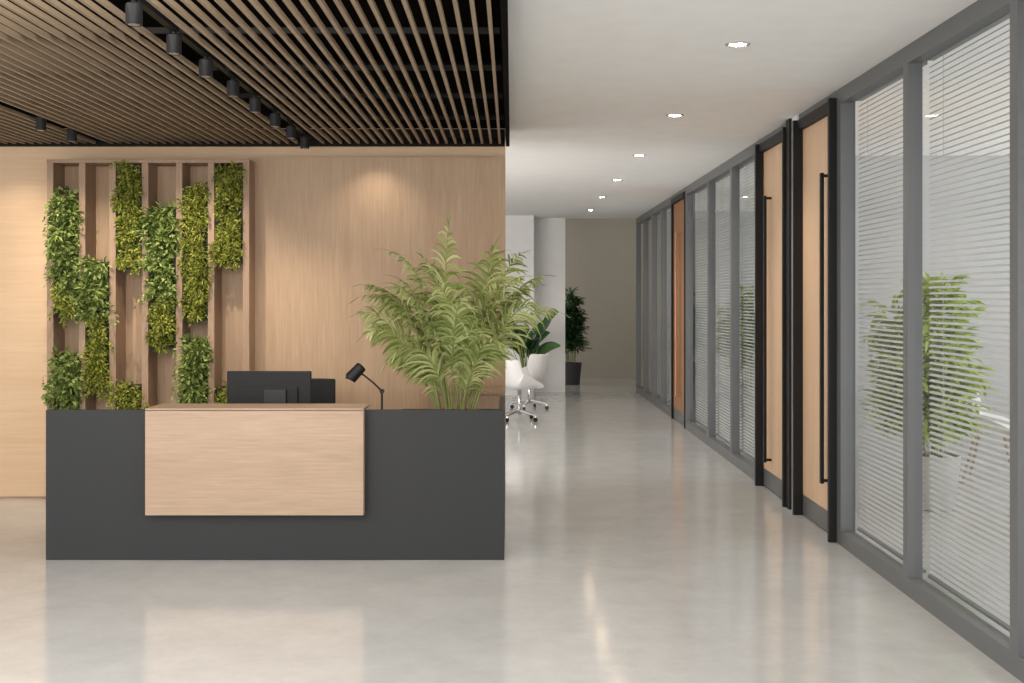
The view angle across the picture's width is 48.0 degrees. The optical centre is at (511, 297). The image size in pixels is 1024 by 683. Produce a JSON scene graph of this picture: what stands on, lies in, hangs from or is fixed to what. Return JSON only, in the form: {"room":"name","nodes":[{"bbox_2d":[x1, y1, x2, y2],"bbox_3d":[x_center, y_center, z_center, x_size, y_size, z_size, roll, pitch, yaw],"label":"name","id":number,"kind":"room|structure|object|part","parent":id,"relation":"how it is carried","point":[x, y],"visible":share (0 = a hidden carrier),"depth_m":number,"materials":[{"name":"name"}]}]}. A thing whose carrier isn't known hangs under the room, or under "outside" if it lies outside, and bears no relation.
{"room":"lobby","nodes":[
{"label":"lobby","id":0,"kind":"room"},
{"bbox_2d":[0,128,504,495],"bbox_3d":[-4.527,0.125,9.590,8.945,3.050,0.200,0,0,0],"label":"wall","id":1,"kind":"structure","parent":0,"point":[23,170],"depth_m":9.49,"materials":[{"name":"brown wood"}]},
{"bbox_2d":[0,496,45,497],"bbox_3d":[-6.400,1.644,9.482,5.200,0.012,0.015,0,0,0],"label":"baseboard","id":2,"kind":"structure","parent":1,"relation":"attached to","point":[0,496],"depth_m":9.48,"materials":[{"name":"brown wood"}]},
{"bbox_2d":[40,345,86,409],"bbox_3d":[-3.564,0.662,9.234,0.377,0.590,0.401,0,0,0],"label":"wall planter","id":3,"kind":"object","parent":1,"relation":"attached to","point":[67,380],"visible":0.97,"depth_m":9.14,"materials":[{"name":"green plant"}]},
{"bbox_2d":[47,282,80,328],"bbox_3d":[-3.556,0.065,9.239,0.296,0.377,0.392,0,0,0],"label":"wall planter","id":4,"kind":"object","parent":1,"relation":"attached to","point":[64,308],"visible":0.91,"depth_m":9.15,"materials":[{"name":"green plant"}]},
{"bbox_2d":[41,185,90,301],"bbox_3d":[-3.559,-0.432,9.235,0.366,0.941,0.400,0,0,0],"label":"wall planter","id":5,"kind":"object","parent":1,"relation":"attached to","point":[63,242],"visible":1,"depth_m":9.15,"materials":[{"name":"green plant"}]},
{"bbox_2d":[55,197,78,282],"bbox_3d":[-3.568,-0.441,9.318,0.196,0.734,0.235,0,0,0],"label":"panel","id":6,"kind":"object","parent":5,"relation":"on","point":[73,254],"depth_m":9.19,"materials":[{"name":"plant"}]},
{"bbox_2d":[71,254,119,325],"bbox_3d":[-3.322,-0.069,9.234,0.414,0.590,0.403,0,0,0],"label":"wall planter","id":7,"kind":"object","parent":1,"relation":"attached to","point":[93,297],"visible":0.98,"depth_m":9.15,"materials":[{"name":"green plant"}]},
{"bbox_2d":[80,313,113,400],"bbox_3d":[-3.301,0.466,9.248,0.294,0.713,0.374,0,0,0],"label":"wall planter","id":8,"kind":"object","parent":1,"relation":"attached to","point":[97,344],"visible":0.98,"depth_m":9.16,"materials":[{"name":"green plant"}]},
{"bbox_2d":[107,158,144,277],"bbox_3d":[-3.077,-0.641,9.254,0.306,0.959,0.361,0,0,0],"label":"wall planter","id":9,"kind":"object","parent":1,"relation":"attached to","point":[128,199],"visible":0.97,"depth_m":9.18,"materials":[{"name":"green plant"}]},
{"bbox_2d":[117,164,141,268],"bbox_3d":[-3.066,-0.653,9.318,0.200,0.838,0.235,0,0,0],"label":"panel","id":10,"kind":"object","parent":9,"relation":"on","point":[122,251],"depth_m":9.20,"materials":[{"name":"plant"}]},
{"bbox_2d":[105,379,149,408],"bbox_3d":[-3.061,0.869,9.235,0.410,0.474,0.400,0,0,0],"label":"wall planter","id":11,"kind":"object","parent":1,"relation":"attached to","point":[127,396],"visible":0.59,"depth_m":9.17,"materials":[{"name":"green plant"}]},
{"bbox_2d":[117,384,141,408],"bbox_3d":[-3.066,0.863,9.318,0.200,0.318,0.235,0,0,0],"label":"plant","id":12,"kind":"object","parent":11,"relation":"on","point":[138,389],"depth_m":9.21,"materials":[{"name":"plant"}]},
{"bbox_2d":[47,159,254,408],"bbox_3d":[-2.911,0.271,9.338,1.622,2.759,0.295,0,0,0],"label":"wall frame","id":13,"kind":"object","parent":1,"relation":"attached to","point":[229,327],"visible":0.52,"depth_m":9.29,"materials":[{"name":"brown wood"}]},
{"bbox_3d":[-2.910,-1.095,9.315,1.620,0.029,0.249,0,0,0],"label":"rail","id":14,"kind":"part","parent":13,"relation":"part of","materials":[{"name":"brown wood"}]},
{"bbox_2d":[132,199,183,311],"bbox_3d":[-2.812,-0.343,9.229,0.424,0.904,0.412,0,0,0],"label":"wall planter","id":15,"kind":"object","parent":1,"relation":"attached to","point":[160,222],"visible":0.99,"depth_m":9.15,"materials":[{"name":"green plant"}]},
{"bbox_2d":[150,207,175,298],"bbox_3d":[-2.800,-0.361,9.318,0.212,0.734,0.235,0,0,0],"label":"panel","id":16,"kind":"object","parent":15,"relation":"on","point":[171,255],"depth_m":9.20,"materials":[{"name":"plant"}]},
{"bbox_2d":[143,294,178,356],"bbox_3d":[-2.804,0.219,9.247,0.286,0.515,0.377,0,0,0],"label":"wall planter","id":17,"kind":"object","parent":1,"relation":"attached to","point":[161,336],"visible":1,"depth_m":9.18,"materials":[{"name":"green plant"}]},
{"bbox_2d":[150,301,175,348],"bbox_3d":[-2.800,0.215,9.318,0.212,0.382,0.235,0,0,0],"label":"panel","id":18,"kind":"object","parent":17,"relation":"on","point":[170,342],"depth_m":9.20,"materials":[{"name":"plant"}]},
{"bbox_2d":[171,333,215,403],"bbox_3d":[-2.550,0.701,9.217,0.393,0.861,0.437,0,0,0],"label":"wall planter","id":19,"kind":"object","parent":1,"relation":"attached to","point":[194,367],"visible":0.72,"depth_m":9.13,"materials":[{"name":"green plant"}]},
{"bbox_2d":[183,339,207,403],"bbox_3d":[-2.536,0.679,9.318,0.196,0.686,0.235,0,0,0],"label":"panel","id":20,"kind":"object","parent":19,"relation":"on","point":[203,341],"depth_m":9.19,"materials":[{"name":"plant"}]},
{"bbox_2d":[176,179,212,326],"bbox_3d":[-2.519,-0.358,9.250,0.320,1.189,0.370,0,0,0],"label":"wall planter","id":21,"kind":"object","parent":1,"relation":"attached to","point":[195,273],"visible":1,"depth_m":9.17,"materials":[{"name":"green plant"}]},
{"bbox_2d":[183,187,207,320],"bbox_3d":[-2.536,-0.353,9.318,0.196,1.070,0.235,0,0,0],"label":"panel","id":22,"kind":"object","parent":21,"relation":"on","point":[203,309],"depth_m":9.20,"materials":[{"name":"plant"}]},
{"bbox_2d":[212,381,226,403],"bbox_3d":[-2.265,0.870,9.239,0.306,0.486,0.391,0,0,0],"label":"wall planter","id":23,"kind":"object","parent":1,"relation":"attached to","point":[220,397],"visible":0.16,"depth_m":9.20,"materials":[{"name":"green plant"}]},
{"bbox_2d":[215,386,225,403],"bbox_3d":[-2.268,0.871,9.318,0.220,0.302,0.235,0,0,0],"label":"plant","id":24,"kind":"object","parent":23,"relation":"on","point":[218,390],"depth_m":9.22,"materials":[{"name":"plant"}]},
{"bbox_2d":[205,160,246,270],"bbox_3d":[-2.280,-0.658,9.247,0.341,0.898,0.377,0,0,0],"label":"wall planter","id":25,"kind":"object","parent":1,"relation":"attached to","point":[228,205],"visible":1,"depth_m":9.18,"materials":[{"name":"green plant"}]},
{"bbox_2d":[215,166,242,262],"bbox_3d":[-2.268,-0.669,9.318,0.220,0.774,0.235,0,0,0],"label":"panel","id":26,"kind":"object","parent":25,"relation":"on","point":[230,209],"depth_m":9.20,"materials":[{"name":"plant"}]},
{"bbox_2d":[248,157,504,408],"bbox_3d":[-1.107,0.250,9.445,2.105,2.800,0.090,0,0,0],"label":"oak panel","id":27,"kind":"object","parent":1,"relation":"attached to","point":[321,223],"visible":0.5,"depth_m":9.40,"materials":[{"name":"wood"}]},
{"bbox_2d":[0,0,509,146],"bbox_3d":[-4.535,-1.623,4.220,9.030,0.755,10.540,0,0,0],"label":"ceiling","id":28,"kind":"structure","parent":0,"point":[499,7],"depth_m":9.10,"materials":[{"name":"wood"}]},
{"bbox_2d":[137,0,312,138],"bbox_3d":[-1.640,-1.310,4.425,0.036,0.029,9.850,0,0,0],"label":"track","id":29,"kind":"object","parent":28,"relation":"attached to","point":[148,8],"visible":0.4,"depth_m":6.19,"materials":[{"name":"metal"}]},
{"bbox_2d":[125,0,142,26],"bbox_3d":[-1.640,-1.239,4.990,0.072,0.112,0.072,0,0,0],"label":"track spotlight","id":30,"kind":"object","parent":29,"relation":"attached to","point":[133,9],"visible":1,"depth_m":4.96,"materials":[{"name":"metal"}]},
{"bbox_2d":[166,31,181,54],"bbox_3d":[-1.640,-1.239,5.580,0.072,0.112,0.072,0,0,0],"label":"track spotlight","id":31,"kind":"object","parent":29,"relation":"attached to","point":[173,40],"visible":1,"depth_m":5.55,"materials":[{"name":"metal"}]},
{"bbox_2d":[199,56,212,77],"bbox_3d":[-1.640,-1.239,6.160,0.072,0.112,0.072,0,0,0],"label":"track spotlight","id":32,"kind":"object","parent":29,"relation":"attached to","point":[205,64],"visible":1,"depth_m":6.13,"materials":[{"name":"metal"}]},
{"bbox_2d":[227,77,238,97],"bbox_3d":[-1.640,-1.239,6.760,0.072,0.112,0.072,0,0,0],"label":"track spotlight","id":33,"kind":"object","parent":29,"relation":"attached to","point":[232,85],"visible":1,"depth_m":6.73,"materials":[{"name":"metal"}]},
{"bbox_2d":[249,95,260,112],"bbox_3d":[-1.640,-1.239,7.340,0.072,0.112,0.072,0,0,0],"label":"track spotlight","id":34,"kind":"object","parent":29,"relation":"attached to","point":[254,102],"visible":1,"depth_m":7.31,"materials":[{"name":"metal"}]},
{"bbox_2d":[270,111,279,127],"bbox_3d":[-1.640,-1.239,7.960,0.072,0.112,0.072,0,0,0],"label":"track spotlight","id":35,"kind":"object","parent":29,"relation":"attached to","point":[274,117],"visible":1,"depth_m":7.93,"materials":[{"name":"metal"}]},
{"bbox_2d":[286,123,295,138],"bbox_3d":[-1.640,-1.239,8.530,0.072,0.112,0.072,0,0,0],"label":"track spotlight","id":36,"kind":"object","parent":29,"relation":"attached to","point":[290,129],"visible":1,"depth_m":8.50,"materials":[{"name":"metal"}]},
{"bbox_2d":[300,134,309,148],"bbox_3d":[-1.640,-1.239,9.110,0.072,0.112,0.072,0,0,0],"label":"track spotlight","id":37,"kind":"object","parent":29,"relation":"attached to","point":[304,140],"visible":1,"depth_m":9.08,"materials":[{"name":"metal"}]},
{"bbox_2d":[0,0,500,143],"bbox_3d":[-3.772,-1.272,4.200,7.362,0.025,10.400,0,0,0],"label":"ceiling slats","id":38,"kind":"structure","parent":28,"relation":"attached to","point":[24,86],"depth_m":6.58,"materials":[{"name":"brown wood"}]},
{"bbox_2d":[0,378,1021,682],"bbox_3d":[-1.400,1.700,10.600,15.200,0.100,27.200,0,0,0],"label":"floor","id":39,"kind":"structure","parent":0,"point":[635,551],"depth_m":6.38,"materials":[{"name":"concrete"}]},
{"bbox_2d":[46,396,504,559],"bbox_3d":[-1.493,1.169,7.705,2.886,0.962,1.090,0,0,0],"label":"reception desk","id":40,"kind":"object","parent":39,"relation":"on","point":[161,481],"visible":1,"depth_m":7.24,"materials":[{"name":"grey laminate"}]},
{"bbox_3d":[-1.605,1.021,7.330,1.360,0.666,0.340,0,0,0],"label":"oak counter panel","id":41,"kind":"part","parent":40,"relation":"part of","materials":[{"name":"wood"}]},
{"bbox_2d":[227,371,311,403],"bbox_3d":[-1.662,0.704,7.840,0.578,0.408,0.260,0,0,0],"label":"computer monitor","id":42,"kind":"object","parent":40,"relation":"on","point":[243,387],"visible":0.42,"depth_m":7.87,"materials":[{"name":"plastic"}]},
{"bbox_3d":[-1.615,0.685,7.836,0.155,0.125,0.022,0,0,0],"label":"mount plate","id":43,"kind":"part","parent":42,"relation":"part of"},
{"bbox_2d":[345,363,383,408],"bbox_3d":[-0.961,0.667,7.560,0.273,0.482,0.150,0,0,0],"label":"desk lamp","id":44,"kind":"object","parent":40,"relation":"on","point":[358,369],"visible":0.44,"depth_m":7.53,"materials":[{"name":"metal"}]},
{"bbox_3d":[-1.030,0.491,7.560,0.134,0.130,0.082,0,0,0],"label":"lamp shade","id":45,"kind":"part","parent":44,"relation":"part of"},
{"bbox_3d":[-0.917,0.558,7.560,0.133,0.119,0.012,0,0,0],"label":"arm","id":46,"kind":"part","parent":44,"relation":"part of"},
{"bbox_3d":[-0.068,1.177,7.765,0.036,0.945,0.970,0,0,0],"label":"panel","id":47,"kind":"part","parent":40,"relation":"part of","materials":[{"name":"grey laminate"}]},
{"bbox_2d":[312,378,335,403],"bbox_3d":[-1.599,1.135,8.626,0.612,1.030,0.584,0,0,0],"label":"office chair","id":48,"kind":"object","parent":39,"relation":"on","point":[323,390],"visible":0.09,"depth_m":8.83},
{"bbox_2d":[428,387,504,408],"bbox_3d":[-0.360,1.173,9.171,0.610,0.895,0.417,0,0,0],"label":"base cabinet","id":49,"kind":"object","parent":39,"relation":"on","point":[491,401],"visible":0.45,"depth_m":8.96,"materials":[{"name":"brown wood"}]},
{"bbox_3d":[-0.507,1.183,8.972,0.289,0.835,0.017,0,0,0],"label":"cabinet door","id":50,"kind":"part","parent":49,"relation":"part of","materials":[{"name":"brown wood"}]},
{"bbox_3d":[-0.212,1.183,8.972,0.289,0.835,0.017,0,0,0],"label":"cabinet door","id":51,"kind":"part","parent":49,"relation":"part of","materials":[{"name":"brown wood"}]},
{"bbox_2d":[505,360,543,421],"bbox_3d":[0.099,1.235,15.499,0.579,0.830,0.576,0,0,-35],"label":"armchair","id":52,"kind":"object","parent":39,"relation":"on","point":[515,379],"visible":0.77,"depth_m":15.29,"materials":[{"name":"white plastic"}]},
{"bbox_3d":[0.015,1.541,15.384,0.040,0.081,0.256,0,0,36],"label":"leg","id":53,"kind":"part","parent":52,"relation":"part of","materials":[{"name":"silver metal"}]},
{"bbox_3d":[0.216,1.541,15.415,0.256,0.081,0.040,0,0,36],"label":"leg","id":54,"kind":"part","parent":52,"relation":"part of","materials":[{"name":"silver metal"}]},
{"bbox_2d":[510,353,548,409],"bbox_3d":[0.261,1.235,17.099,0.579,0.830,0.576,0,0,35],"label":"armchair","id":55,"kind":"object","parent":39,"relation":"on","point":[536,368],"visible":0.66,"depth_m":16.89,"materials":[{"name":"white plastic"}]},
{"bbox_3d":[0.395,1.541,17.053,0.250,0.081,0.104,0,0,35],"label":"leg","id":56,"kind":"part","parent":55,"relation":"part of","materials":[{"name":"silver metal"}]},
{"bbox_2d":[506,310,559,399],"bbox_3d":[0.216,0.920,18.417,1.123,1.459,1.003,0,0,0],"label":"potted strelitzia","id":57,"kind":"object","parent":39,"relation":"on","point":[533,346],"visible":0.47,"depth_m":18.43,"materials":[{"name":"plant"}]},
{"bbox_2d":[521,388,534,399],"bbox_3d":[0.240,1.450,18.500,0.300,0.400,0.300,0,0,0],"label":"pot","id":58,"kind":"object","parent":57,"relation":"on","point":[524,393],"depth_m":18.39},
{"bbox_2d":[565,286,591,384],"bbox_3d":[1.133,0.703,21.898,0.817,1.894,0.838,0,0,-3],"label":"potted ficus","id":59,"kind":"object","parent":39,"relation":"on","point":[574,341],"visible":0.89,"depth_m":21.75,"materials":[{"name":"plant"}]},
{"bbox_2d":[565,362,581,384],"bbox_3d":[1.130,1.440,21.900,0.400,0.420,0.400,0,0,0],"label":"pot","id":60,"kind":"object","parent":59,"relation":"on","point":[572,369],"depth_m":21.74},
{"bbox_2d":[636,215,642,395],"bbox_3d":[2.230,0.125,19.750,0.080,3.050,1.100,0,0,0],"label":"window","id":61,"kind":"structure","parent":39,"relation":"on","point":[639,389],"depth_m":20.22,"materials":[{"name":"grey metal"}]},
{"bbox_2d":[643,209,651,402],"bbox_3d":[2.230,0.125,18.625,0.080,3.050,1.150,0,0,0],"label":"window","id":62,"kind":"structure","parent":39,"relation":"on","point":[647,395],"depth_m":19.12,"materials":[{"name":"grey metal"}]},
{"bbox_2d":[649,219,650,389],"bbox_3d":[2.310,0.096,19.710,0.040,2.892,1.000,0,0,0],"label":"window blind","id":63,"kind":"object","parent":62,"relation":"attached to","point":[649,219],"visible":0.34,"depth_m":19.27,"materials":[{"name":"grey metal"}]},
{"bbox_2d":[652,203,660,409],"bbox_3d":[2.230,0.125,17.500,0.080,3.050,1.100,0,0,0],"label":"window","id":64,"kind":"structure","parent":39,"relation":"on","point":[656,210],"depth_m":17.97,"materials":[{"name":"grey metal"}]},
{"bbox_2d":[650,214,659,395],"bbox_3d":[2.310,0.096,18.585,0.040,2.892,1.050,0,0,0],"label":"window blind","id":65,"kind":"object","parent":64,"relation":"attached to","point":[658,214],"visible":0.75,"depth_m":18.23,"materials":[{"name":"grey metal"}]},
{"bbox_2d":[661,197,670,416],"bbox_3d":[2.230,0.125,16.400,0.080,3.050,1.100,0,0,0],"label":"window","id":66,"kind":"structure","parent":39,"relation":"on","point":[666,204],"depth_m":16.87,"materials":[{"name":"grey metal"}]},
{"bbox_2d":[659,209,668,402],"bbox_3d":[2.310,0.096,17.460,0.040,2.892,1.000,0,0,0],"label":"window blind","id":67,"kind":"object","parent":66,"relation":"attached to","point":[667,209],"visible":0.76,"depth_m":17.09,"materials":[{"name":"grey metal"}]},
{"bbox_2d":[668,207,670,403],"bbox_3d":[2.310,0.096,16.360,0.040,2.892,1.000,0,0,0],"label":"window blind","id":68,"kind":"object","parent":66,"relation":"attached to","point":[670,207],"visible":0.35,"depth_m":16.77,"materials":[{"name":"grey metal"}]},
{"bbox_2d":[686,174,706,444],"bbox_3d":[2.230,0.125,13.700,0.080,3.050,1.600,0,0,0],"label":"window","id":69,"kind":"structure","parent":39,"relation":"on","point":[696,430],"depth_m":14.42,"materials":[{"name":"grey metal"}]},
{"bbox_2d":[707,159,729,461],"bbox_3d":[2.230,0.125,12.225,0.080,3.050,1.350,0,0,0],"label":"window","id":70,"kind":"structure","parent":39,"relation":"on","point":[722,170],"depth_m":12.82,"materials":[{"name":"grey metal"}]},
{"bbox_2d":[695,180,719,434],"bbox_3d":[2.310,0.096,13.660,0.040,2.892,1.500,0,0,0],"label":"window blind","id":71,"kind":"object","parent":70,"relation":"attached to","point":[700,422],"visible":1,"depth_m":13.92,"materials":[{"name":"grey metal"}]},
{"bbox_3d":[2.310,1.535,13.660,0.028,0.014,1.500,0,0,0],"label":"rail","id":72,"kind":"part","parent":71,"relation":"part of","materials":[{"name":"grey metal"}]},
{"bbox_2d":[716,284,753,415],"bbox_3d":[3.306,0.720,16.244,1.051,1.861,1.048,0,0,-15],"label":"bamboo","id":73,"kind":"object","parent":39,"relation":"on","point":[742,329],"visible":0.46,"depth_m":16.05,"materials":[{"name":"plant"}]},
{"bbox_2d":[740,386,753,415],"bbox_3d":[3.300,1.450,16.200,0.360,0.400,0.360,0,0,0],"label":"pot","id":74,"kind":"object","parent":73,"relation":"on","point":[742,389],"depth_m":16.05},
{"bbox_2d":[730,142,756,480],"bbox_3d":[2.230,0.125,10.925,0.080,3.050,1.250,0,0,0],"label":"window","id":75,"kind":"structure","parent":39,"relation":"on","point":[745,465],"depth_m":11.47,"materials":[{"name":"grey metal"}]},
{"bbox_2d":[718,167,743,450],"bbox_3d":[2.310,0.096,12.185,0.040,2.892,1.250,0,0,0],"label":"window blind","id":76,"kind":"object","parent":75,"relation":"attached to","point":[720,435],"visible":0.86,"depth_m":12.47,"materials":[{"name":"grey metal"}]},
{"bbox_3d":[2.310,0.110,12.185,0.002,2.840,0.877,0,0,0],"label":"cord","id":77,"kind":"part","parent":76,"relation":"part of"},
{"bbox_3d":[2.310,1.535,12.185,0.028,0.014,1.250,0,0,0],"label":"rail","id":78,"kind":"part","parent":76,"relation":"part of","materials":[{"name":"grey metal"}]},
{"bbox_2d":[742,159,754,460],"bbox_3d":[2.310,0.096,10.885,0.040,2.892,1.150,0,0,0],"label":"window blind","id":79,"kind":"object","parent":75,"relation":"attached to","point":[750,455],"visible":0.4,"depth_m":11.18,"materials":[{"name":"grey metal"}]},
{"bbox_3d":[2.310,1.535,10.885,0.028,0.014,1.150,0,0,0],"label":"rail","id":80,"kind":"part","parent":79,"relation":"part of","materials":[{"name":"grey metal"}]},
{"bbox_2d":[786,118,791,509],"bbox_3d":[2.235,0.125,9.020,0.150,3.050,0.110,0,0,0],"label":"trim","id":81,"kind":"structure","parent":39,"relation":"on","point":[788,121],"depth_m":8.96,"materials":[{"name":"metal"}]},
{"bbox_2d":[755,123,785,506],"bbox_3d":[2.225,0.125,9.610,0.170,3.050,1.060,0,0,0],"label":"door","id":82,"kind":"structure","parent":81,"relation":"attached to","point":[770,154],"depth_m":9.78,"materials":[{"name":"brown wood"}]},
{"bbox_3d":[2.176,0.265,9.800,0.067,2.270,0.036,0,0,0],"label":"handle","id":83,"kind":"part","parent":82,"relation":"part of","materials":[{"name":"metal"}]},
{"bbox_3d":[2.230,1.566,9.610,0.040,0.148,0.972,0,0,0],"label":"kick plate","id":84,"kind":"part","parent":82,"relation":"part of","materials":[{"name":"grey metal"}]},
{"bbox_2d":[837,48,902,591],"bbox_3d":[2.230,0.125,7.090,0.080,3.050,1.300,0,0,0],"label":"window","id":85,"kind":"structure","parent":39,"relation":"on","point":[891,68],"depth_m":7.66,"materials":[{"name":"grey metal"}]},
{"bbox_2d":[858,272,996,510],"bbox_3d":[3.253,0.691,9.076,1.060,1.918,1.126,0,0,41],"label":"potted plant","id":86,"kind":"object","parent":39,"relation":"on","point":[926,360],"visible":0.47,"depth_m":8.88,"materials":[{"name":"plant"}]},
{"bbox_2d":[922,451,960,510],"bbox_3d":[3.320,1.440,9.050,0.400,0.420,0.400,0,0,0],"label":"pot","id":87,"kind":"object","parent":86,"relation":"on","point":[926,476],"depth_m":8.90,"materials":[{"name":"ceramic"}]},
{"bbox_2d":[903,0,1009,672],"bbox_3d":[2.230,0.125,5.750,0.080,3.050,1.380,0,0,0],"label":"window","id":88,"kind":"structure","parent":39,"relation":"on","point":[993,643],"depth_m":6.36,"materials":[{"name":"grey metal"}]},
{"bbox_2d":[857,61,926,572],"bbox_3d":[2.310,0.096,7.050,0.040,2.892,1.200,0,0,0],"label":"window blind","id":89,"kind":"object","parent":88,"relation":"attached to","point":[864,530],"visible":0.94,"depth_m":7.21,"materials":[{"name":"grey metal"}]},
{"bbox_3d":[2.310,0.110,7.050,0.002,2.840,0.842,0,0,0],"label":"cord","id":90,"kind":"part","parent":89,"relation":"part of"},
{"bbox_3d":[2.310,1.535,7.050,0.028,0.014,1.200,0,0,0],"label":"rail","id":91,"kind":"part","parent":89,"relation":"part of","materials":[{"name":"grey metal"}]},
{"bbox_2d":[927,13,1009,631],"bbox_3d":[2.310,0.096,5.710,0.040,2.892,1.280,0,0,0],"label":"window blind","id":92,"kind":"object","parent":88,"relation":"attached to","point":[997,618],"visible":0.95,"depth_m":5.78,"materials":[{"name":"grey metal"}]},
{"bbox_3d":[2.310,0.110,5.710,0.002,2.840,0.898,0,0,0],"label":"cord","id":93,"kind":"part","parent":92,"relation":"part of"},
{"bbox_3d":[2.310,1.535,5.710,0.028,0.014,1.280,0,0,0],"label":"rail","id":94,"kind":"part","parent":92,"relation":"part of","materials":[{"name":"grey metal"}]},
{"bbox_2d":[961,393,1009,482],"bbox_3d":[4.296,1.236,10.364,0.527,0.834,0.560,0,0,30],"label":"armchair","id":95,"kind":"object","parent":39,"relation":"on","point":[977,399],"visible":0.18,"depth_m":10.26,"materials":[{"name":"white plastic"}]},
{"bbox_3d":[4.082,1.434,10.278,0.160,0.438,0.032,0,0,-10],"label":"leg","id":96,"kind":"part","parent":95,"relation":"part of","materials":[{"name":"brown wood"}]},
{"bbox_3d":[4.264,1.434,10.592,0.032,0.438,0.160,0,0,-20],"label":"leg","id":97,"kind":"part","parent":95,"relation":"part of","materials":[{"name":"brown wood"}]},
{"bbox_3d":[4.374,1.434,10.108,0.126,0.438,0.116,0,0,30],"label":"leg","id":98,"kind":"part","parent":95,"relation":"part of","materials":[{"name":"brown wood"}]},
{"bbox_2d":[1010,0,1023,682],"bbox_3d":[2.230,0.125,4.410,0.080,3.050,1.300,0,0,0],"label":"window","id":99,"kind":"structure","parent":39,"relation":"on","point":[1016,6],"depth_m":4.99,"materials":[{"name":"grey metal"}]},
{"bbox_3d":[-0.440,1.220,7.900,0.680,0.860,0.600,0,0,0],"label":"planter box","id":100,"kind":"object","parent":39,"relation":"on","visible":0},
{"bbox_2d":[346,212,568,408],"bbox_3d":[-0.367,0.133,7.946,1.555,1.417,1.138,0,0,0],"label":"areca palm","id":101,"kind":"object","parent":100,"relation":"in","point":[472,337],"visible":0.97,"depth_m":7.77,"materials":[{"name":"green plant"}]},
{"bbox_2d":[505,215,533,394],"bbox_3d":[-0.265,0.125,19.800,1.270,3.050,0.600,0,0,0],"label":"wall column","id":102,"kind":"structure","parent":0,"point":[519,229],"depth_m":19.50,"materials":[{"name":"white paint"}]},
{"bbox_2d":[534,218,564,391],"bbox_3d":[-2.535,0.125,20.200,6.930,3.050,0.200,0,0,0],"label":"wall","id":103,"kind":"structure","parent":0,"point":[549,233],"depth_m":20.10,"materials":[{"name":"white paint"}]},
{"bbox_2d":[565,219,659,377],"bbox_3d":[0.100,-0.200,23.800,12.200,3.700,0.200,0,0,0],"label":"wall","id":104,"kind":"structure","parent":0,"point":[600,254],"depth_m":23.70,"materials":[{"name":"beige paint"}]},
{"bbox_2d":[660,211,753,399],"bbox_3d":[4.200,0.125,18.650,3.600,3.050,0.100,0,0,0],"label":"wall","id":105,"kind":"structure","parent":0,"point":[742,213],"depth_m":18.60,"materials":[{"name":"paint"}]},
{"bbox_2d":[505,0,1009,218],"bbox_3d":[0.100,-1.775,11.600,12.200,0.750,25.200,0,0,0],"label":"ceiling","id":106,"kind":"structure","parent":0,"point":[594,85],"depth_m":7.58,"materials":[{"name":"paint"}]},
{"bbox_2d":[632,154,645,156],"bbox_3d":[1.245,-1.395,11.260,0.136,0.009,0.136,0,0,0],"label":"recessed light","id":107,"kind":"object","parent":106,"relation":"in","point":[635,155],"visible":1,"depth_m":11.25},
{"bbox_2d":[666,114,682,116],"bbox_3d":[1.245,-1.395,8.800,0.136,0.009,0.136,0,0,0],"label":"recessed light","id":108,"kind":"object","parent":106,"relation":"in","point":[667,115],"visible":1,"depth_m":8.79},
{"bbox_2d":[725,41,749,47],"bbox_3d":[1.245,-1.395,6.340,0.136,0.009,0.136,0,0,0],"label":"recessed light","id":109,"kind":"object","parent":106,"relation":"in","point":[738,44],"visible":1,"depth_m":6.33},
{"bbox_2d":[754,156,1009,465],"bbox_3d":[4.200,0.125,11.350,3.600,3.050,0.100,0,0,0],"label":"wall office partition","id":110,"kind":"structure","parent":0,"point":[926,221],"depth_m":11.30,"materials":[{"name":"paint"}]},
{"bbox_2d":[671,102,854,531],"bbox_3d":[2.250,0.125,11.795,0.120,3.050,8.110,0,0,0],"label":"trim","id":111,"kind":"structure","parent":110,"relation":"attached to","point":[853,102],"depth_m":7.74,"materials":[{"name":"grey metal"}]},
{"bbox_2d":[671,188,684,428],"bbox_3d":[2.227,0.125,15.150,0.167,3.050,1.220,0,0,0],"label":"door","id":112,"kind":"structure","parent":111,"relation":"attached to","point":[678,199],"depth_m":15.17,"materials":[{"name":"brown wood"}]},
{"bbox_3d":[2.176,0.210,15.100,0.067,2.160,0.036,0,0,0],"label":"handle","id":113,"kind":"part","parent":112,"relation":"part of","materials":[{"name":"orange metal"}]},
{"bbox_3d":[2.230,1.566,15.150,0.040,0.148,1.132,0,0,0],"label":"kick plate","id":114,"kind":"part","parent":112,"relation":"part of","materials":[{"name":"grey metal"}]},
{"bbox_2d":[792,91,836,542],"bbox_3d":[2.225,0.125,8.270,0.170,3.050,1.020,0,0,0],"label":"door","id":115,"kind":"structure","parent":111,"relation":"attached to","point":[814,135],"depth_m":8.43,"materials":[{"name":"brown wood"}]},
{"bbox_3d":[2.230,1.566,8.270,0.040,0.148,0.932,0,0,0],"label":"kick plate","id":116,"kind":"part","parent":115,"relation":"part of","materials":[{"name":"grey metal"}]},
{"bbox_3d":[2.176,0.210,8.000,0.067,2.160,0.036,0,0,0],"label":"handle","id":117,"kind":"part","parent":115,"relation":"part of","materials":[{"name":"metal"}]},
{"bbox_3d":[-3.330,-1.310,4.425,0.036,0.029,9.850,0,0,0],"label":"track","id":118,"kind":"object","parent":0,"visible":0},
{"bbox_2d":[36,116,45,130],"bbox_3d":[-3.330,-1.239,8.130,0.072,0.112,0.072,0,0,0],"label":"track spotlight","id":119,"kind":"object","parent":118,"relation":"attached to","point":[40,121],"visible":0.8,"depth_m":8.10,"materials":[{"name":"metal"}]},
{"bbox_2d":[67,128,76,141],"bbox_3d":[-3.330,-1.239,8.700,0.072,0.112,0.072,0,0,0],"label":"track spotlight","id":120,"kind":"object","parent":118,"relation":"attached to","point":[71,133],"visible":0.86,"depth_m":8.67,"materials":[{"name":"metal"}]}
]}

